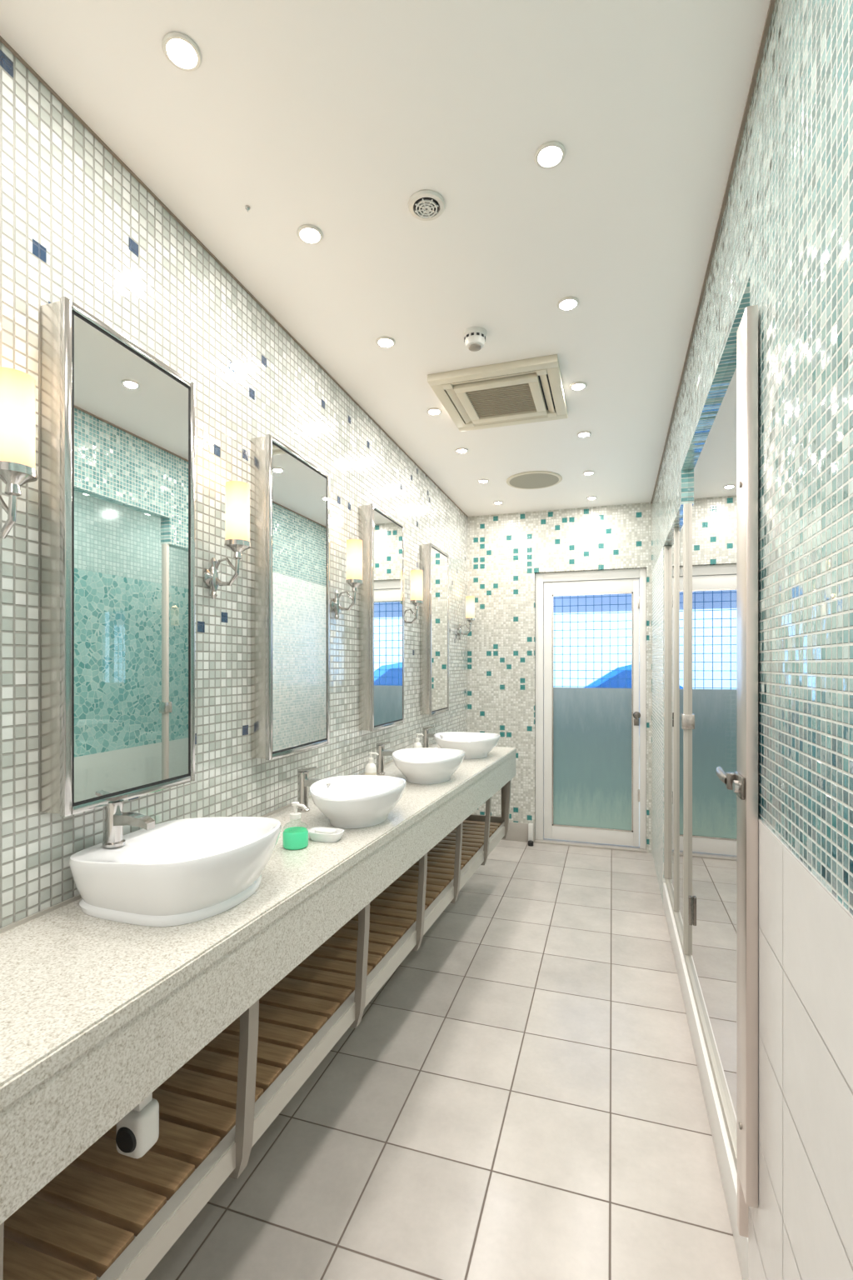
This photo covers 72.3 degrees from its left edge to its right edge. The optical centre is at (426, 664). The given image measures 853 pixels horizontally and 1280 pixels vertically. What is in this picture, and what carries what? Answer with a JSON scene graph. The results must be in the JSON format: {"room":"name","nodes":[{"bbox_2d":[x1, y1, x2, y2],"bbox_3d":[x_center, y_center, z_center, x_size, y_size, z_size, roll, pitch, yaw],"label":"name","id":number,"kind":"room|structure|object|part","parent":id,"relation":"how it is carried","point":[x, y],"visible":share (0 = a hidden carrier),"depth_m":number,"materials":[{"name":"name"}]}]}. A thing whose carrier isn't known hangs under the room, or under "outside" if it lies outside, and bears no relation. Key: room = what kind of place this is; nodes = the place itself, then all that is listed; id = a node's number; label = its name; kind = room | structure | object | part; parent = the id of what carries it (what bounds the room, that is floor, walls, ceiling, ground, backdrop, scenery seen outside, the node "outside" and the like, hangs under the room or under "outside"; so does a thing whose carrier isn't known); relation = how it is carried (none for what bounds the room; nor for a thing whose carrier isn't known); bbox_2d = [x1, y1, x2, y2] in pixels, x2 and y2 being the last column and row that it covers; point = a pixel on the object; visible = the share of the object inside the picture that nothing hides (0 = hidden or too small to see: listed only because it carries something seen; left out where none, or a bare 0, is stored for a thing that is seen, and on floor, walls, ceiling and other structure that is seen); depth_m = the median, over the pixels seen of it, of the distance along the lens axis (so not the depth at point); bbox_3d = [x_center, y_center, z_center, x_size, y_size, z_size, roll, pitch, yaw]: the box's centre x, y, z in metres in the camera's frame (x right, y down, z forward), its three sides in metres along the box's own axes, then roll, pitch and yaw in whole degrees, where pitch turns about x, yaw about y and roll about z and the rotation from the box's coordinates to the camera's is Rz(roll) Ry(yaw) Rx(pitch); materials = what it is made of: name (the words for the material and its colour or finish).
{"room":"public restroom","nodes":[
{"label":"public restroom","id":0,"kind":"room"},
{"bbox_2d":[0,41,467,928],"bbox_3d":[-0.561,0.090,1.963,0.100,2.500,5.800,0,0,18],"label":"wall","id":1,"kind":"structure","parent":0,"point":[76,225],"depth_m":1.60,"materials":[{"name":"white tile"}]},
{"bbox_2d":[0,366,37,539],"bbox_3d":[-0.741,-0.342,1.015,0.129,0.313,0.070,0,0,18],"label":"wall sconce","id":2,"kind":"object","parent":1,"relation":"attached to","point":[17,469],"visible":1,"depth_m":0.99,"materials":[{"name":"white glass"}]},
{"bbox_2d":[40,296,194,816],"bbox_3d":[-0.677,-0.210,1.317,0.069,1.010,0.372,0,0,18],"label":"wall mirror","id":3,"kind":"object","parent":1,"relation":"attached to","point":[117,422],"visible":0.99,"depth_m":1.24,"materials":[{"name":"silver metal"}]},
{"bbox_2d":[203,480,250,599],"bbox_3d":[-0.549,-0.342,1.618,0.129,0.313,0.070,0,0,18],"label":"wall sconce","id":4,"kind":"object","parent":1,"relation":"attached to","point":[237,492],"visible":1,"depth_m":1.59,"materials":[{"name":"white glass"}]},
{"bbox_2d":[0,35,468,517],"bbox_3d":[-0.533,-1.157,1.875,0.005,0.005,5.650,0,0,18],"label":"trim","id":5,"kind":"structure","parent":1,"relation":"attached to","point":[2,41],"depth_m":1.48,"materials":[{"name":"brown"}]},
{"bbox_2d":[0,780,510,1279],"bbox_3d":[-0.386,0.839,1.498,0.512,0.352,4.420,0,0,18],"label":"slatted shelf","id":6,"kind":"object","parent":1,"relation":"attached to","point":[83,1224],"visible":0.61,"depth_m":1.22,"materials":[{"name":"brown wood"}]},
{"bbox_2d":[0,742,516,1224],"bbox_3d":[-0.380,0.575,1.486,0.532,0.175,4.400,0,0,18],"label":"countertop","id":7,"kind":"structure","parent":1,"relation":"attached to","point":[97,1014],"depth_m":0.99,"materials":[{"name":"stone"}]},
{"bbox_2d":[115,1092,159,1159],"bbox_3d":[-0.494,0.677,0.995,0.055,0.296,0.054,0,0,18],"label":"soap dispenser","id":8,"kind":"object","parent":7,"relation":"attached to","point":[137,1132],"visible":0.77,"depth_m":0.97,"materials":[{"name":"white plastic"}]},
{"bbox_2d":[68,816,281,926],"bbox_3d":[-0.516,0.425,1.261,0.376,0.138,0.360,0,0,18],"label":"washbasin","id":9,"kind":"object","parent":7,"relation":"in","point":[180,872],"visible":1,"depth_m":1.14,"materials":[{"name":"white ceramic"}]},
{"bbox_2d":[102,792,154,847],"bbox_3d":[-0.632,0.328,1.235,0.120,0.112,0.044,0,0,18],"label":"faucet","id":10,"kind":"object","parent":9,"relation":"on","point":[115,817],"visible":0.96,"depth_m":1.23,"materials":[{"name":"silver metal"}]},
{"bbox_2d":[282,801,308,849],"bbox_3d":[-0.357,0.434,1.588,0.068,0.121,0.068,0,0,-10],"label":"soap dispenser","id":11,"kind":"object","parent":7,"relation":"on","point":[294,837],"visible":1,"depth_m":1.57,"materials":[{"name":"green plastic"}]},
{"bbox_2d":[297,765,330,812],"bbox_3d":[-0.382,0.418,1.969,0.120,0.152,0.044,0,0,18],"label":"faucet","id":12,"kind":"object","parent":7,"relation":"on","point":[304,782],"visible":0.91,"depth_m":1.97,"materials":[{"name":"silver metal"}]},
{"bbox_2d":[308,826,344,842],"bbox_3d":[-0.286,0.479,1.655,0.104,0.030,0.066,0,0,18],"label":"soap dish","id":13,"kind":"object","parent":7,"relation":"on","point":[324,834],"visible":0.98,"depth_m":1.64,"materials":[{"name":"white ceramic"}]},
{"bbox_2d":[309,775,406,828],"bbox_3d":[-0.216,0.437,1.874,0.292,0.115,0.380,0,0,18],"label":"washbasin","id":14,"kind":"object","parent":7,"relation":"in","point":[350,801],"visible":1,"depth_m":1.79,"materials":[{"name":"white ceramic"}]},
{"bbox_2d":[365,752,379,775],"bbox_3d":[-0.225,0.424,2.369,0.046,0.140,0.051,0,0,-34],"label":"pump bottle","id":15,"kind":"object","parent":7,"relation":"on","point":[371,768],"visible":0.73,"depth_m":2.36,"materials":[{"name":"white plastic"}]},
{"bbox_2d":[375,740,394,774],"bbox_3d":[-0.173,0.418,2.626,0.120,0.152,0.044,0,0,18],"label":"faucet","id":16,"kind":"object","parent":7,"relation":"on","point":[380,746],"visible":0.92,"depth_m":2.62,"materials":[{"name":"silver metal"}]},
{"bbox_2d":[413,733,424,748],"bbox_3d":[-0.045,0.424,3.014,0.046,0.140,0.051,0,0,-34],"label":"pump bottle","id":17,"kind":"object","parent":7,"relation":"on","point":[417,745],"visible":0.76,"depth_m":3.01,"materials":[{"name":"white plastic"}]},
{"bbox_2d":[391,748,464,784],"bbox_3d":[0.010,0.437,2.537,0.310,0.115,0.400,0,0,18],"label":"washbasin","id":18,"kind":"object","parent":7,"relation":"in","point":[419,766],"visible":1,"depth_m":2.43,"materials":[{"name":"white ceramic"}]},
{"bbox_2d":[422,725,443,748],"bbox_3d":[0.032,0.418,3.285,0.120,0.152,0.044,0,0,18],"label":"faucet","id":19,"kind":"object","parent":7,"relation":"on","point":[425,730],"visible":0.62,"depth_m":3.28,"materials":[{"name":"silver metal"}]},
{"bbox_2d":[434,731,500,759],"bbox_3d":[0.222,0.437,3.183,0.360,0.115,0.400,0,0,18],"label":"washbasin","id":20,"kind":"object","parent":7,"relation":"in","point":[475,745],"visible":0.84,"depth_m":3.07,"materials":[{"name":"white ceramic"}]},
{"bbox_2d":[250,434,329,759],"bbox_3d":[-0.457,-0.210,2.006,0.069,1.010,0.405,0,0,18],"label":"wall mirror","id":21,"kind":"object","parent":1,"relation":"attached to","point":[290,494],"visible":1,"depth_m":1.92,"materials":[{"name":"silver metal"}]},
{"bbox_2d":[330,539,363,619],"bbox_3d":[-0.317,-0.342,2.347,0.129,0.313,0.070,0,0,18],"label":"wall sconce","id":22,"kind":"object","parent":1,"relation":"attached to","point":[354,547],"visible":1,"depth_m":2.32,"materials":[{"name":"white glass"}]},
{"bbox_2d":[359,503,404,731],"bbox_3d":[-0.208,-0.210,2.787,0.069,1.010,0.415,0,0,18],"label":"wall mirror","id":23,"kind":"object","parent":1,"relation":"attached to","point":[382,592],"visible":1,"depth_m":2.68,"materials":[{"name":"silver metal"}]},
{"bbox_2d":[404,570,423,624],"bbox_3d":[-0.080,-0.342,3.090,0.129,0.313,0.070,0,0,18],"label":"wall sconce","id":24,"kind":"object","parent":1,"relation":"attached to","point":[416,575],"visible":0.73,"depth_m":3.06,"materials":[{"name":"white glass"}]},
{"bbox_2d":[420,543,449,714],"bbox_3d":[0.053,-0.210,3.609,0.069,1.010,0.390,0,0,18],"label":"wall mirror","id":25,"kind":"object","parent":1,"relation":"attached to","point":[434,562],"visible":1,"depth_m":3.49,"materials":[{"name":"silver metal"}]},
{"bbox_2d":[456,595,474,639],"bbox_3d":[0.290,-0.342,4.253,0.129,0.313,0.070,0,0,18],"label":"wall sconce","id":26,"kind":"object","parent":1,"relation":"attached to","point":[470,600],"visible":1,"depth_m":4.22,"materials":[{"name":"white glass"}]},
{"bbox_2d":[245,205,249,211],"bbox_3d":[-0.453,-1.154,1.477,0.012,0.012,0.012,0,0,18],"label":"sprinkler","id":27,"kind":"object","parent":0,"point":[247,207],"depth_m":1.47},
{"bbox_2d":[0,0,770,516],"bbox_3d":[0.558,-1.210,1.554,2.480,0.100,5.900,0,0,18],"label":"ceiling","id":28,"kind":"structure","parent":0,"point":[329,116],"depth_m":1.38,"materials":[{"name":"white paint"}]},
{"bbox_2d":[161,31,201,71],"bbox_3d":[-0.462,-1.157,1.102,0.070,0.006,0.070,0,0,18],"label":"recessed light","id":29,"kind":"object","parent":28,"relation":"in","point":[178,48],"depth_m":1.10,"materials":[{"name":"white plastic"}]},
{"bbox_2d":[296,224,323,244],"bbox_3d":[-0.313,-1.157,1.569,0.070,0.006,0.070,0,0,18],"label":"recessed light","id":30,"kind":"object","parent":28,"relation":"in","point":[307,233],"depth_m":1.57,"materials":[{"name":"white plastic"}]},
{"bbox_2d":[375,336,395,348],"bbox_3d":[-0.147,-1.157,2.093,0.070,0.006,0.070,0,0,18],"label":"recessed light","id":31,"kind":"object","parent":28,"relation":"in","point":[382,342],"depth_m":2.09,"materials":[{"name":"white plastic"}]},
{"bbox_2d":[408,190,444,220],"bbox_3d":[0.000,-1.153,1.469,0.094,0.013,0.094,0,0,18],"label":"ceiling air vent","id":32,"kind":"object","parent":28,"relation":"in","point":[424,205],"depth_m":1.46,"materials":[{"name":"white plastic"}]},
{"bbox_2d":[426,407,441,414],"bbox_3d":[0.036,-1.157,2.665,0.070,0.006,0.070,0,0,18],"label":"recessed light","id":33,"kind":"object","parent":28,"relation":"in","point":[434,411],"depth_m":2.66,"materials":[{"name":"white plastic"}]},
{"bbox_2d":[455,447,468,453],"bbox_3d":[0.190,-1.157,3.151,0.070,0.006,0.070,0,0,18],"label":"recessed light","id":34,"kind":"object","parent":28,"relation":"in","point":[462,450],"depth_m":3.14,"materials":[{"name":"white plastic"}]},
{"bbox_2d":[463,326,487,351],"bbox_3d":[0.169,-1.133,2.040,0.084,0.054,0.084,0,0,18],"label":"smoke detector","id":35,"kind":"object","parent":28,"relation":"attached to","point":[474,337],"visible":1,"depth_m":2.02,"materials":[{"name":"white plastic"}]},
{"bbox_2d":[477,479,489,483],"bbox_3d":[0.357,-1.157,3.675,0.070,0.006,0.070,0,0,18],"label":"recessed light","id":36,"kind":"object","parent":28,"relation":"in","point":[482,481],"depth_m":3.67,"materials":[{"name":"white plastic"}]},
{"bbox_2d":[427,354,567,431],"bbox_3d":[0.326,-1.143,2.504,0.510,0.034,0.530,0,0,18],"label":"air conditioner cassette","id":37,"kind":"object","parent":28,"relation":"attached to","point":[530,390],"visible":1,"depth_m":2.43,"materials":[{"name":"beige plastic"}]},
{"bbox_2d":[506,470,562,489],"bbox_3d":[0.674,-1.155,3.658,0.346,0.009,0.346,0,0,18],"label":"ceiling speaker","id":38,"kind":"object","parent":28,"relation":"in","point":[533,479],"depth_m":3.64},
{"bbox_2d":[534,140,565,169],"bbox_3d":[0.281,-1.157,1.325,0.070,0.006,0.070,0,0,18],"label":"recessed light","id":39,"kind":"object","parent":28,"relation":"in","point":[549,155],"depth_m":1.32,"materials":[{"name":"white plastic"}]},
{"bbox_2d":[557,296,579,310],"bbox_3d":[0.454,-1.157,1.870,0.070,0.006,0.070,0,0,18],"label":"recessed light","id":40,"kind":"object","parent":28,"relation":"in","point":[568,303],"depth_m":1.87,"materials":[{"name":"white plastic"}]},
{"bbox_2d":[570,381,587,390],"bbox_3d":[0.630,-1.157,2.423,0.070,0.006,0.070,0,0,18],"label":"recessed light","id":41,"kind":"object","parent":28,"relation":"in","point":[578,386],"depth_m":2.42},
{"bbox_2d":[577,430,591,437],"bbox_3d":[0.791,-1.157,2.928,0.070,0.006,0.070,0,0,18],"label":"recessed light","id":42,"kind":"object","parent":28,"relation":"in","point":[582,434],"depth_m":2.92,"materials":[{"name":"white plastic"}]},
{"bbox_2d":[583,470,594,474],"bbox_3d":[0.979,-1.157,3.519,0.070,0.006,0.070,0,0,18],"label":"recessed light","id":43,"kind":"object","parent":28,"relation":"in","point":[588,472],"depth_m":3.51,"materials":[{"name":"white plastic"}]},
{"bbox_2d":[586,495,597,499],"bbox_3d":[1.146,-1.157,4.043,0.070,0.006,0.070,0,0,18],"label":"recessed light","id":44,"kind":"object","parent":28,"relation":"in","point":[592,497],"depth_m":4.04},
{"bbox_2d":[97,840,742,1279],"bbox_3d":[0.558,1.390,1.554,2.480,0.100,5.900,0,0,18],"label":"floor","id":45,"kind":"structure","parent":0,"point":[522,1097],"depth_m":1.72,"materials":[{"name":"tile"}]},
{"bbox_2d":[663,305,758,1279],"bbox_3d":[0.982,0.271,2.183,0.114,2.139,2.245,0,0,18],"label":"door","id":46,"kind":"structure","parent":45,"relation":"on","point":[711,886],"depth_m":1.64,"materials":[{"name":"white paint"}]},
{"bbox_2d":[493,500,503,504],"bbox_3d":[0.512,-1.157,4.161,0.070,0.006,0.070,0,0,18],"label":"recessed light","id":47,"kind":"object","parent":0,"point":[497,502],"depth_m":4.16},
{"bbox_2d":[528,822,533,846],"bbox_3d":[0.780,1.265,4.356,0.043,0.150,0.094,0,0,18],"label":"door stop","id":48,"kind":"object","parent":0,"point":[531,825],"depth_m":4.35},
{"bbox_2d":[467,502,652,853],"bbox_3d":[1.002,0.090,4.430,1.380,2.500,0.150,0,0,18],"label":"wall","id":49,"kind":"structure","parent":0,"point":[506,552],"depth_m":4.44,"materials":[{"name":"white tile"}]},
{"bbox_2d":[501,821,534,842],"bbox_3d":[0.567,1.270,4.482,0.520,0.140,0.015,0,0,18],"label":"baseboard","id":50,"kind":"structure","parent":49,"relation":"attached to","point":[518,832],"depth_m":4.43,"materials":[{"name":"stone"}]},
{"bbox_2d":[535,838,646,852],"bbox_3d":[1.217,1.334,4.356,0.795,0.012,0.160,0,0,18],"label":"sill","id":51,"kind":"structure","parent":49,"relation":"in","point":[593,845],"depth_m":4.30,"materials":[{"name":"white stone"}]},
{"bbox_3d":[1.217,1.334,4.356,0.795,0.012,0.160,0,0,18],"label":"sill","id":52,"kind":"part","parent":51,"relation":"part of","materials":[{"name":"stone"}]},
{"bbox_2d":[535,568,646,849],"bbox_3d":[1.208,0.314,4.328,0.793,2.026,0.128,0,0,18],"label":"door","id":53,"kind":"structure","parent":49,"relation":"in","point":[587,790],"depth_m":4.34,"materials":[{"name":"white paint"}]},
{"bbox_2d":[553,579,639,613],"bbox_3d":[1.465,0.240,4.928,2.600,2.200,0.980,0,0,18],"label":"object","id":54,"kind":"object","parent":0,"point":[580,600],"visible":0.03,"depth_m":5.39,"materials":[{"name":"blue tile"}]},
{"bbox_2d":[652,0,852,1279],"bbox_3d":[0.797,0.090,1.452,0.103,2.500,5.650,0,0,18],"label":"wall","id":55,"kind":"structure","parent":0,"point":[784,247],"depth_m":0.88,"materials":[{"name":"teal tile"}]},
{"bbox_2d":[650,0,775,503],"bbox_3d":[0.747,-1.156,1.467,0.007,0.008,5.650,0,0,18],"label":"trim","id":56,"kind":"structure","parent":55,"relation":"attached to","point":[772,5],"depth_m":1.39,"materials":[{"name":"brown"}]},
{"label":"outside","id":57,"kind":"structure","parent":0,"visible":0},
{"bbox_2d":[639,735,639,844],"bbox_3d":[2.824,1.390,8.866,12.000,0.100,9.390,0,0,18],"label":"ground","id":58,"kind":"structure","parent":57,"point":[639,735],"depth_m":6.61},
{"bbox_2d":[553,610,639,687],"bbox_3d":[3.688,-0.760,11.577,12.000,4.200,0.300,0,0,18],"label":"building","id":59,"kind":"structure","parent":58,"relation":"on","point":[618,635],"depth_m":11.58,"materials":[{"name":"white"}]},
{"bbox_2d":[553,586,639,724],"bbox_3d":[1.351,0.275,4.718,1.210,2.130,0.030,0,0,18],"label":"window grille","id":60,"kind":"object","parent":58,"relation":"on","point":[610,596],"visible":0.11,"depth_m":4.72,"materials":[{"name":"blue metal"}]},
{"bbox_2d":[584,662,639,734],"bbox_3d":[3.481,0.630,8.966,4.250,1.420,1.700,0,0,18],"label":"parked car","id":61,"kind":"object","parent":58,"relation":"on","point":[614,674],"visible":0.02,"depth_m":8.43,"materials":[{"name":"blue paint"}]}
]}

